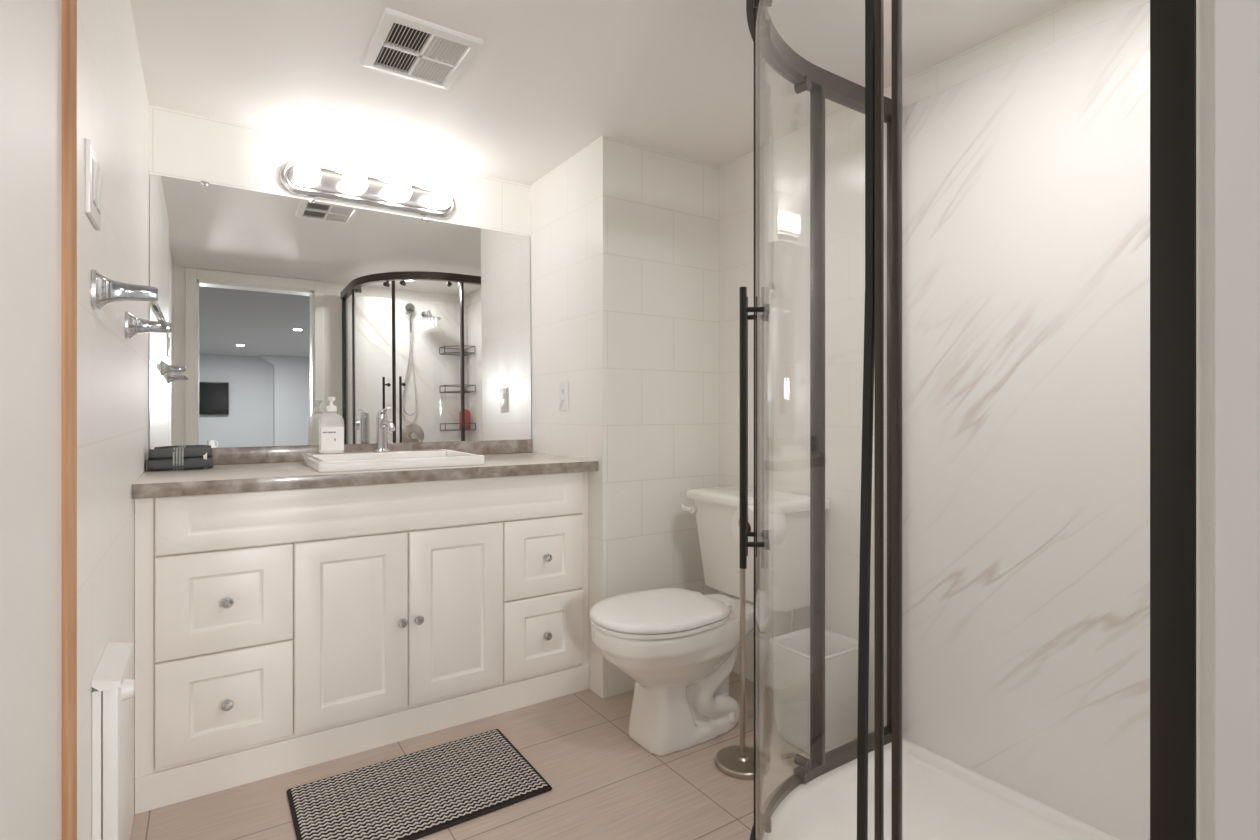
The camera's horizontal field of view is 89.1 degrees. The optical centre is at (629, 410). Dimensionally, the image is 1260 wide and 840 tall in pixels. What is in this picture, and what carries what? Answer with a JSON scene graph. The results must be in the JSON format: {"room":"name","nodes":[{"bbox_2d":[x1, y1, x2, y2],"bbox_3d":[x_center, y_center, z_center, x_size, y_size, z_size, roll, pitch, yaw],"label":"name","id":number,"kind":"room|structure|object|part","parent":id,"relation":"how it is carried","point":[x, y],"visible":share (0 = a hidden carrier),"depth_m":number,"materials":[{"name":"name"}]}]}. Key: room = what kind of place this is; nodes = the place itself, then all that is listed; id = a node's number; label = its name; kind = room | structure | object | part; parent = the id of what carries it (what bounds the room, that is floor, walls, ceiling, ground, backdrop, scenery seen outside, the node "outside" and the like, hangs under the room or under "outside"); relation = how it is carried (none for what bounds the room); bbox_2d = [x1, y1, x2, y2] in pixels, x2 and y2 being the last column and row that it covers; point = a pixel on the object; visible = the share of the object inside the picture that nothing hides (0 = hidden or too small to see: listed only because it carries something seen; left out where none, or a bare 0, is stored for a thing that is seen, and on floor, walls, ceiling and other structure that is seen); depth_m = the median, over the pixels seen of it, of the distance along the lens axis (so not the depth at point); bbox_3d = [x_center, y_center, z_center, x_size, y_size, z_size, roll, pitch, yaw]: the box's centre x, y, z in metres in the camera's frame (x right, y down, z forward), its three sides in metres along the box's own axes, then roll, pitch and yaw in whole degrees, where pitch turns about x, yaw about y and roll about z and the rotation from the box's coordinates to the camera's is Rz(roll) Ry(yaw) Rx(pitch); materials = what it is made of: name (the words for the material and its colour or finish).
{"room":"bathroom","nodes":[
{"label":"bathroom","id":0,"kind":"room"},
{"bbox_2d":[0,0,148,839],"bbox_3d":[-0.934,0.022,1.039,0.100,2.176,2.685,0,0,-34],"label":"wall","id":1,"kind":"structure","parent":0,"point":[30,30],"depth_m":0.88,"materials":[{"name":"white paint"}]},
{"bbox_2d":[62,0,76,839],"bbox_3d":[-0.796,0.022,0.908,0.017,2.056,0.006,0,0,-34],"label":"trim","id":2,"kind":"structure","parent":1,"relation":"attached to","point":[69,7],"depth_m":0.91,"materials":[{"name":"brown wood"}]},
{"bbox_2d":[85,139,103,230],"bbox_3d":[-0.864,-0.362,1.035,0.012,0.114,0.120,0,0,-34],"label":"light switch","id":3,"kind":"object","parent":1,"relation":"attached to","point":[94,177],"visible":1,"depth_m":1.00,"materials":[{"name":"white plastic"}]},
{"bbox_2d":[91,642,134,839],"bbox_3d":[-0.906,0.608,1.133,0.050,0.345,0.208,0,0,-34],"label":"wall heater","id":4,"kind":"object","parent":1,"relation":"attached to","point":[111,682],"visible":1,"depth_m":1.05,"materials":[{"name":"white metal"}]},
{"bbox_3d":[-0.922,0.617,1.122,0.012,0.321,0.196,0,0,-34],"label":"plate","id":5,"kind":"part","parent":4,"relation":"part of","materials":[{"name":"white metal"}]},
{"bbox_3d":[-0.875,0.485,1.117,0.017,0.036,0.036,0,0,-34],"label":"thermostat knob","id":6,"kind":"part","parent":4,"relation":"part of","materials":[{"name":"white plastic"}]},
{"bbox_2d":[91,269,170,338],"bbox_3d":[-0.992,-0.200,1.295,0.086,0.060,0.573,0,0,-34],"label":"towel bar","id":7,"kind":"object","parent":1,"relation":"attached to","point":[104,290],"visible":1,"depth_m":1.08,"materials":[{"name":"silver metal"}]},
{"bbox_3d":[-0.967,-0.200,1.312,0.011,0.012,0.515,0,0,-34],"label":"rail","id":8,"kind":"part","parent":7,"relation":"part of","materials":[{"name":"silver metal"}]},
{"bbox_2d":[1196,0,1259,839],"bbox_3d":[0.221,0.024,0.273,0.759,2.052,0.140,0,0,-34],"label":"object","id":9,"kind":"structure","parent":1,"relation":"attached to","point":[1236,22],"depth_m":0.48,"materials":[{"name":"white paint"}]},
{"bbox_2d":[149,105,529,449],"bbox_3d":[-0.847,0.022,2.649,2.220,2.176,0.100,0,0,-34],"label":"wall","id":10,"kind":"structure","parent":0,"point":[182,145],"depth_m":2.30,"materials":[{"name":"white paint"}]},
{"bbox_2d":[150,174,530,448],"bbox_3d":[-1.008,-0.328,2.471,1.356,0.908,0.018,0,0,-34],"label":"wall mirror","id":11,"kind":"object","parent":10,"relation":"attached to","point":[276,307],"visible":1,"depth_m":2.38,"materials":[{"name":"white mirror"}]},
{"bbox_2d":[150,439,531,464],"bbox_3d":[-1.006,0.155,2.468,1.360,0.058,0.024,0,0,-34],"label":"backsplash","id":12,"kind":"structure","parent":10,"relation":"attached to","point":[263,454],"depth_m":2.42,"materials":[{"name":"brown stone"}]},
{"bbox_2d":[279,160,455,218],"bbox_3d":[-0.963,-0.850,2.434,0.644,0.120,0.127,0,0,-34],"label":"vanity light","id":13,"kind":"object","parent":10,"relation":"attached to","point":[306,178],"visible":1,"depth_m":2.42,"materials":[{"name":"grey"}]},
{"bbox_3d":[-1.151,-0.850,2.286,0.088,0.088,0.088,0,0,-34],"label":"globe bulb","id":14,"kind":"part","parent":13,"relation":"part of","materials":[{"name":"white glass"}]},
{"bbox_3d":[-1.018,-0.850,2.374,0.088,0.088,0.088,0,0,-34],"label":"globe bulb","id":15,"kind":"part","parent":13,"relation":"part of","materials":[{"name":"white glass"}]},
{"bbox_3d":[-0.886,-0.850,2.462,0.088,0.088,0.088,0,0,-34],"label":"globe bulb","id":16,"kind":"part","parent":13,"relation":"part of","materials":[{"name":"white glass"}]},
{"bbox_3d":[-0.753,-0.850,2.551,0.088,0.088,0.088,0,0,-34],"label":"globe bulb","id":17,"kind":"part","parent":13,"relation":"part of","materials":[{"name":"white glass"}]},
{"bbox_2d":[130,672,856,839],"bbox_3d":[-0.132,1.080,1.572,2.220,0.060,2.685,0,0,-34],"label":"floor","id":18,"kind":"structure","parent":0,"point":[605,785],"depth_m":1.80,"materials":[{"name":"beige tile"}]},
{"bbox_2d":[135,472,588,813],"bbox_3d":[-0.854,0.636,2.240,1.361,0.828,0.563,0,0,-34],"label":"vanity cabinet","id":19,"kind":"object","parent":18,"relation":"on","point":[277,632],"visible":1,"depth_m":1.92,"materials":[{"name":"white wood"}]},
{"bbox_3d":[-1.117,0.524,1.774,0.324,0.276,0.021,0,0,-34],"label":"drawer","id":20,"kind":"part","parent":19,"relation":"part of","materials":[{"name":"white wood"}]},
{"bbox_3d":[-1.117,0.804,1.774,0.324,0.276,0.021,0,0,-34],"label":"drawer","id":21,"kind":"part","parent":19,"relation":"part of","materials":[{"name":"white wood"}]},
{"bbox_3d":[-1.103,0.524,1.754,0.030,0.030,0.028,0,0,-34],"label":"knob","id":22,"kind":"part","parent":19,"relation":"part of","materials":[{"name":"silver metal"}]},
{"bbox_3d":[-1.103,0.804,1.754,0.030,0.030,0.028,0,0,-34],"label":"knob","id":23,"kind":"part","parent":19,"relation":"part of","materials":[{"name":"silver metal"}]},
{"bbox_3d":[-0.845,0.664,1.954,0.322,0.556,0.021,0,0,-34],"label":"door","id":24,"kind":"part","parent":19,"relation":"part of","materials":[{"name":"white wood"}]},
{"bbox_3d":[-0.727,1.003,2.049,1.361,0.094,0.022,0,0,-34],"label":"board","id":25,"kind":"part","parent":19,"relation":"part of","materials":[{"name":"white wood"}]},
{"bbox_2d":[132,439,597,498],"bbox_3d":[-0.848,0.173,2.230,1.360,0.095,0.594,0,0,-34],"label":"countertop","id":26,"kind":"structure","parent":19,"relation":"on","point":[263,468],"depth_m":2.07,"materials":[{"name":"brown stone"}]},
{"bbox_2d":[147,447,212,469],"bbox_3d":[-1.421,0.150,2.027,0.168,0.067,0.117,0,0,-34],"label":"hand towel","id":27,"kind":"object","parent":26,"relation":"on","point":[177,458],"visible":1,"depth_m":1.98,"materials":[{"name":"grey fabric"}]},
{"bbox_2d":[374,407,394,451],"bbox_3d":[-0.872,0.067,2.290,0.056,0.165,0.186,0,0,-34],"label":"faucet","id":28,"kind":"object","parent":26,"relation":"on","point":[383,423],"visible":1,"depth_m":2.33,"materials":[{"name":"silver metal"}]},
{"bbox_3d":[-0.886,0.003,2.311,0.033,0.036,0.112,0,0,-34],"label":"lever","id":29,"kind":"part","parent":28,"relation":"part of","materials":[{"name":"silver metal"}]},
{"bbox_3d":[-0.862,0.051,2.276,0.025,0.041,0.151,0,0,-34],"label":"spout","id":30,"kind":"part","parent":28,"relation":"part of","materials":[{"name":"silver metal"}]},
{"bbox_2d":[301,449,484,472],"bbox_3d":[-0.831,0.167,2.227,0.516,0.034,0.450,0,0,-34],"label":"sink","id":31,"kind":"object","parent":26,"relation":"in","point":[424,458],"visible":0.97,"depth_m":2.12,"materials":[{"name":"white ceramic"}]},
{"bbox_2d":[319,397,343,452],"bbox_3d":[-1.049,0.050,2.251,0.082,0.200,0.066,0,0,-34],"label":"soap dispenser","id":32,"kind":"object","parent":31,"relation":"on","point":[331,438],"visible":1,"depth_m":2.23,"materials":[{"name":"white plastic"}]},
{"bbox_3d":[-0.715,0.304,2.041,1.288,0.156,0.021,0,0,-34],"label":"fascia panel","id":33,"kind":"part","parent":19,"relation":"part of","materials":[{"name":"white wood"}]},
{"bbox_3d":[-0.716,0.665,2.011,0.030,0.030,0.028,0,0,-34],"label":"knob","id":34,"kind":"part","parent":19,"relation":"part of","materials":[{"name":"silver metal"}]},
{"bbox_3d":[-0.673,0.665,2.039,0.030,0.030,0.028,0,0,-34],"label":"knob","id":35,"kind":"part","parent":19,"relation":"part of","materials":[{"name":"silver metal"}]},
{"bbox_3d":[-0.575,0.664,2.134,0.319,0.556,0.021,0,0,-34],"label":"door","id":36,"kind":"part","parent":19,"relation":"part of","materials":[{"name":"white wood"}]},
{"bbox_3d":[-0.309,0.524,2.310,0.314,0.276,0.021,0,0,-34],"label":"drawer","id":37,"kind":"part","parent":19,"relation":"part of","materials":[{"name":"white wood"}]},
{"bbox_3d":[-0.309,0.804,2.310,0.314,0.276,0.021,0,0,-34],"label":"drawer","id":38,"kind":"part","parent":19,"relation":"part of","materials":[{"name":"white wood"}]},
{"bbox_3d":[-0.296,0.524,2.290,0.030,0.030,0.028,0,0,-34],"label":"knob","id":39,"kind":"part","parent":19,"relation":"part of","materials":[{"name":"silver metal"}]},
{"bbox_3d":[-0.296,0.804,2.290,0.030,0.030,0.028,0,0,-34],"label":"knob","id":40,"kind":"part","parent":19,"relation":"part of","materials":[{"name":"silver metal"}]},
{"bbox_2d":[287,729,551,839],"bbox_3d":[-0.580,1.044,1.767,0.616,0.010,0.398,0,0,-34],"label":"bath mat","id":41,"kind":"object","parent":18,"relation":"on","point":[413,796],"visible":1,"depth_m":1.74,"materials":[{"name":"grey fabric"}]},
{"bbox_2d":[589,485,830,755],"bbox_3d":[0.225,0.670,2.141,0.780,0.759,0.496,0,0,-34],"label":"toilet","id":42,"kind":"object","parent":18,"relation":"on","point":[679,647],"visible":0.97,"depth_m":2.05,"materials":[{"name":"white ceramic"}]},
{"bbox_3d":[0.082,0.653,2.042,0.426,0.015,0.370,0,0,-34],"label":"seat","id":43,"kind":"part","parent":42,"relation":"part of","materials":[{"name":"white plastic"}]},
{"bbox_3d":[0.081,0.630,2.041,0.430,0.025,0.376,0,0,-34],"label":"lid","id":44,"kind":"part","parent":42,"relation":"part of","materials":[{"name":"white plastic"}]},
{"bbox_3d":[0.204,0.856,2.123,0.707,0.388,0.358,0,0,-34],"label":"bowl","id":45,"kind":"part","parent":42,"relation":"part of","materials":[{"name":"white ceramic"}]},
{"bbox_3d":[0.225,0.367,2.400,0.040,0.028,0.065,0,0,-34],"label":"flush lever","id":46,"kind":"part","parent":42,"relation":"part of","materials":[{"name":"white"}]},
{"bbox_3d":[0.442,0.309,2.280,0.265,0.037,0.488,0,0,-34],"label":"tank lid","id":47,"kind":"part","parent":42,"relation":"part of","materials":[{"name":"white ceramic"}]},
{"bbox_3d":[0.449,0.496,2.285,0.233,0.337,0.458,0,0,-34],"label":"tank","id":48,"kind":"part","parent":42,"relation":"part of","materials":[{"name":"white ceramic"}]},
{"bbox_2d":[715,521,769,779],"bbox_3d":[0.370,0.683,1.925,0.247,0.734,0.160,0,0,-34],"label":"toilet paper stand","id":49,"kind":"object","parent":18,"relation":"on","point":[735,761],"visible":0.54,"depth_m":1.89,"materials":[{"name":"silver metal"}]},
{"bbox_2d":[731,504,786,549],"bbox_3d":[0.391,0.349,1.938,0.113,0.126,0.126,0,0,-34],"label":"toilet roll","id":50,"kind":"object","parent":49,"relation":"hanging from","point":[772,518],"visible":0.62,"depth_m":1.90,"materials":[{"name":"white paper"}]},
{"bbox_2d":[780,734,853,753],"bbox_3d":[0.597,0.898,2.044,0.231,0.302,0.196,0,0,-34],"label":"waste bin","id":51,"kind":"object","parent":18,"relation":"on","point":[783,737],"visible":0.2,"depth_m":1.99,"materials":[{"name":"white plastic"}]},
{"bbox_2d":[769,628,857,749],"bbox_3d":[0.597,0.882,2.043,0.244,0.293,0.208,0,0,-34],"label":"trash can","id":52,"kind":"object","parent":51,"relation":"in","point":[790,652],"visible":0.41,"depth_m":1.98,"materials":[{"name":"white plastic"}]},
{"bbox_2d":[763,737,1120,839],"bbox_3d":[0.679,1.016,1.299,0.934,0.065,0.972,0,0,-34],"label":"shower tray","id":53,"kind":"object","parent":18,"relation":"on","point":[943,798],"visible":0.66,"depth_m":1.62,"materials":[{"name":"white plastic"}]},
{"bbox_2d":[739,0,1195,839],"bbox_3d":[0.472,0.029,1.337,0.479,1.908,1.348,0,0,10],"label":"shower enclosure","id":54,"kind":"object","parent":53,"relation":"on","point":[1172,22],"visible":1,"depth_m":0.95,"materials":[{"name":"black metal"}]},
{"bbox_3d":[0.265,0.035,1.342,0.056,0.590,0.050,0,0,-34],"label":"handle","id":55,"kind":"part","parent":54,"relation":"part of","materials":[{"name":"black metal"}]},
{"bbox_3d":[0.283,0.035,1.452,0.061,0.590,0.022,0,0,17],"label":"handle","id":56,"kind":"part","parent":54,"relation":"part of","materials":[{"name":"black metal"}]},
{"bbox_3d":[0.323,0.040,1.176,0.165,1.825,0.418,0,0,-34],"label":"sliding door","id":57,"kind":"part","parent":54,"relation":"part of","materials":[{"name":"clear glass"}]},
{"bbox_3d":[0.511,0.040,1.743,0.015,1.833,0.042,0,0,-34],"label":"post","id":58,"kind":"part","parent":54,"relation":"part of","materials":[{"name":"black metal"}]},
{"bbox_3d":[0.479,0.970,1.336,0.457,0.028,1.342,0,0,10],"label":"rail","id":59,"kind":"part","parent":54,"relation":"part of","materials":[{"name":"black metal"}]},
{"bbox_3d":[0.479,-0.901,1.335,0.465,0.048,1.348,0,0,10],"label":"rail","id":60,"kind":"part","parent":54,"relation":"part of","materials":[{"name":"black metal"}]},
{"bbox_3d":[0.390,0.040,0.934,0.013,1.833,0.011,0,0,-34],"label":"post","id":61,"kind":"part","parent":54,"relation":"part of","materials":[{"name":"black metal"}]},
{"bbox_2d":[530,136,602,697],"bbox_3d":[-0.264,0.022,2.602,0.020,2.056,0.624,0,0,-34],"label":"wall","id":62,"kind":"structure","parent":0,"point":[566,204],"depth_m":2.51,"materials":[{"name":"white paint"}]},
{"bbox_2d":[559,381,568,410],"bbox_3d":[-0.267,-0.060,2.581,0.007,0.118,0.072,0,0,-34],"label":"wall outlet","id":63,"kind":"object","parent":62,"relation":"attached to","point":[563,386],"visible":1,"depth_m":2.57,"materials":[{"name":"white plastic"}]},
{"bbox_2d":[130,0,1071,184],"bbox_3d":[-0.132,-1.036,1.572,2.220,0.060,2.685,0,0,-34],"label":"ceiling","id":64,"kind":"structure","parent":0,"point":[547,79],"depth_m":1.87,"materials":[{"name":"white paint"}]},
{"bbox_2d":[361,8,482,88],"bbox_3d":[-0.586,-0.997,1.790,0.256,0.016,0.304,0,0,-34],"label":"ceiling vent","id":65,"kind":"object","parent":64,"relation":"in","point":[401,44],"visible":1,"depth_m":1.76,"materials":[{"name":"white plastic"}]},
{"bbox_2d":[603,135,718,698],"bbox_3d":[0.129,0.022,2.499,0.560,2.056,0.020,0,0,-34],"label":"wall","id":66,"kind":"structure","parent":0,"point":[661,209],"depth_m":2.47,"materials":[{"name":"white tile"}]},
{"bbox_2d":[719,0,1149,839],"bbox_3d":[0.743,0.022,2.154,0.118,2.176,2.685,0,0,-34],"label":"wall","id":67,"kind":"structure","parent":0,"point":[1026,178],"depth_m":1.69,"materials":[{"name":"white stone"}]},
{"bbox_2d":[791,610,793,632],"bbox_3d":[0.589,0.776,2.222,0.100,0.212,0.044,0,0,-34],"label":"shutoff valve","id":68,"kind":"object","parent":67,"relation":"attached to","point":[792,611],"visible":0.15,"depth_m":2.20,"materials":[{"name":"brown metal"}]}
]}

